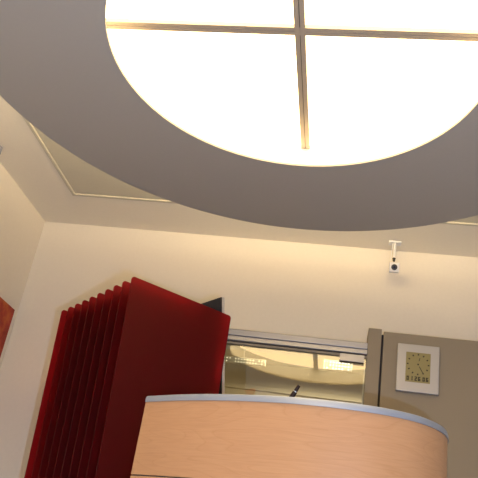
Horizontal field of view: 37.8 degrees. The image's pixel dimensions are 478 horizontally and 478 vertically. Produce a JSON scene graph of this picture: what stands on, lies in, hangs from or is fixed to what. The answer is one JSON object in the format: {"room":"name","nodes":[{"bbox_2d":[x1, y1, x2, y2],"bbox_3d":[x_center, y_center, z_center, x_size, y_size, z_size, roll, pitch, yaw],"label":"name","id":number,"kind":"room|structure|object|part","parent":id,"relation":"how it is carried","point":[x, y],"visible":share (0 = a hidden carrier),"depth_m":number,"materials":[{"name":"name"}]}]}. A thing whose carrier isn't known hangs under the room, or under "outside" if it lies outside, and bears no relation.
{"room":"reception lobby","nodes":[
{"label":"reception lobby","id":0,"kind":"room"},
{"bbox_2d":[0,163,44,368],"bbox_3d":[-1.764,-0.274,1.093,0.120,2.616,5.900,5,-26,9],"label":"wall","id":1,"kind":"structure","parent":0,"point":[21,224],"depth_m":3.92,"materials":[{"name":"beige paint"}]},
{"bbox_2d":[0,297,14,356],"bbox_3d":[-1.361,0.530,3.470,0.020,0.660,0.725,5,-26,9],"label":"painting","id":2,"kind":"object","parent":1,"relation":"attached to","point":[6,311],"visible":1,"depth_m":3.83,"materials":[{"name":"paint"}]},
{"bbox_2d":[0,222,477,477],"bbox_3d":[0.828,1.263,3.374,4.716,2.616,0.100,5,-26,9],"label":"wall","id":3,"kind":"structure","parent":0,"point":[270,286],"depth_m":3.90,"materials":[{"name":"beige paint"}]},
{"bbox_2d":[363,328,382,406],"bbox_3d":[0.557,1.421,3.175,0.076,2.084,0.170,5,-26,9],"label":"wall panel","id":4,"kind":"object","parent":3,"relation":"attached to","point":[372,378],"visible":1,"depth_m":3.47,"materials":[{"name":"grey laminate"}]},
{"bbox_2d":[379,332,477,477],"bbox_3d":[1.120,1.473,3.078,1.071,2.072,0.170,5,-26,9],"label":"wall panel","id":5,"kind":"object","parent":3,"relation":"attached to","point":[455,408],"visible":0.49,"depth_m":3.37,"materials":[{"name":"beige paint"}]},
{"bbox_2d":[395,343,439,395],"bbox_3d":[0.877,0.637,3.423,0.203,0.240,0.024,5,-26,9],"label":"wall clock","id":6,"kind":"object","parent":5,"relation":"attached to","point":[417,369],"visible":1,"depth_m":3.41,"materials":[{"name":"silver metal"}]},
{"bbox_2d":[0,96,477,257],"bbox_3d":[0.693,-1.298,1.294,4.716,0.100,6.120,5,-26,9],"label":"ceiling","id":7,"kind":"structure","parent":0,"point":[22,156],"depth_m":3.84,"materials":[{"name":"paint"}]},
{"bbox_2d":[0,0,477,230],"bbox_3d":[0.203,-0.686,2.340,2.386,0.235,2.386,5,-26,9],"label":"ceiling light","id":8,"kind":"object","parent":7,"relation":"attached to","point":[322,115],"visible":1,"depth_m":2.66,"materials":[{"name":"paint"}]},
{"bbox_2d":[106,0,477,145],"bbox_3d":[0.208,-0.716,2.354,1.424,0.006,1.424,5,-26,9],"label":"grid","id":9,"kind":"object","parent":8,"relation":"attached to","point":[242,84],"depth_m":2.52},
{"bbox_2d":[22,116,477,225],"bbox_3d":[0.220,-0.787,2.389,2.662,0.007,2.899,5,-26,9],"label":"trim","id":10,"kind":"structure","parent":7,"relation":"attached to","point":[29,124],"depth_m":3.70,"materials":[{"name":"paint"}]},
{"bbox_2d":[389,240,400,272],"bbox_3d":[0.839,0.097,3.763,0.066,0.201,0.096,5,-26,9],"label":"security camera","id":11,"kind":"object","parent":7,"relation":"hanging from","point":[393,267],"visible":1,"depth_m":3.74,"materials":[{"name":"white plastic"}]},
{"bbox_3d":[0.844,0.062,3.782,0.015,0.118,0.047,2,-27,16],"label":"stem","id":12,"kind":"part","parent":11,"relation":"part of","materials":[{"name":"white plastic"}]},
{"bbox_3d":[0.856,0.023,3.827,0.066,0.010,0.045,5,-26,9],"label":"mount plate","id":13,"kind":"part","parent":11,"relation":"part of","materials":[{"name":"white plastic"}]},
{"bbox_2d":[225,349,363,403],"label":"window","id":14,"kind":"structure","parent":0,"point":[280,371],"depth_m":6.17,"materials":[{"name":"glass"}]},
{"bbox_2d":[225,351,265,366],"bbox_3d":[0.051,0.781,5.250,0.342,0.331,0.024,5,-26,9],"label":"lamp","id":15,"kind":"object","parent":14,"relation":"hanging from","point":[229,359],"visible":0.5,"depth_m":5.18,"materials":[{"name":"paint"}]},
{"bbox_2d":[225,382,361,402],"bbox_3d":[0.898,1.385,6.050,3.600,0.035,0.030,5,-26,9],"label":"trim","id":16,"kind":"structure","parent":14,"relation":"attached to","point":[230,385],"depth_m":6.11,"materials":[{"name":"paint"}]},
{"bbox_2d":[323,359,352,371],"bbox_3d":[0.739,0.825,5.142,0.207,0.301,0.024,5,-26,9],"label":"lamp","id":17,"kind":"object","parent":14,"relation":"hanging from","point":[328,364],"visible":0.8,"depth_m":5.08,"materials":[{"name":"paint"}]},
{"bbox_3d":[0.442,1.684,1.279,4.716,0.060,8.720,5,-26,9],"label":"floor","id":18,"kind":"structure","parent":0,"visible":0},
{"bbox_2d":[24,277,230,477],"bbox_3d":[-0.573,1.165,2.778,0.566,1.864,0.787,25,-30,-29],"label":"screen","id":19,"kind":"object","parent":18,"relation":"on","point":[125,345],"visible":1,"depth_m":2.82,"materials":[{"name":"red fabric"}]},
{"bbox_2d":[130,394,448,477],"bbox_3d":[0.101,1.113,1.826,0.940,1.330,0.458,13,-26,-7],"label":"reception desk","id":20,"kind":"object","parent":18,"relation":"on","point":[181,435],"visible":1,"depth_m":1.95,"materials":[{"name":"brown wood"}]},
{"bbox_3d":[0.087,1.197,1.786,0.934,1.022,0.453,13,-26,-7],"label":"panel","id":21,"kind":"part","parent":20,"relation":"part of","materials":[{"name":"brown wood"}]},
{"bbox_2d":[289,385,299,396],"bbox_3d":[0.117,0.507,2.008,0.111,0.179,0.015,-7,-30,30],"label":"pen","id":22,"kind":"object","parent":20,"relation":"on","point":[294,392],"visible":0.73,"depth_m":2.01,"materials":[{"name":"black plastic"}]},
{"bbox_3d":[0.197,0.531,2.109,0.940,0.021,0.458,13,-26,-7],"label":"edge trim","id":23,"kind":"part","parent":20,"relation":"part of","materials":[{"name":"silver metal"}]},
{"bbox_3d":[-0.428,1.378,3.326,0.390,2.001,0.160,5,-26,9],"label":"wall pier","id":24,"kind":"object","parent":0,"visible":0},
{"bbox_2d":[202,297,224,393],"bbox_3d":[-0.124,0.584,3.337,0.306,0.473,0.411,26,-30,-31],"label":"screen","id":25,"kind":"object","parent":24,"relation":"attached to","point":[218,304],"visible":0.15,"depth_m":3.20,"materials":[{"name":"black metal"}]},
{"bbox_3d":[-0.193,0.547,3.286,0.107,0.473,0.400,26,-30,-31],"label":"casing","id":26,"kind":"part","parent":25,"relation":"part of","materials":[{"name":"silver metal"}]},
{"bbox_3d":[0.048,1.973,2.965,0.763,0.770,0.160,5,-26,9],"label":"wall","id":27,"kind":"structure","parent":0,"visible":0},
{"bbox_2d":[226,328,367,364],"bbox_3d":[0.194,1.079,3.389,0.762,1.230,0.178,5,-26,9],"label":"window frame","id":28,"kind":"structure","parent":27,"relation":"in","point":[246,340],"depth_m":3.57,"materials":[{"name":"grey metal"}]},
{"bbox_3d":[0.268,0.569,3.575,0.762,0.011,0.032,5,-26,9],"label":"sash rail","id":29,"kind":"part","parent":28,"relation":"part of","materials":[{"name":"brown metal"}]},
{"bbox_3d":[0.282,0.547,3.648,0.762,0.034,0.178,5,-26,9],"label":"head rail","id":30,"kind":"part","parent":28,"relation":"part of","materials":[{"name":"grey metal"}]}
]}

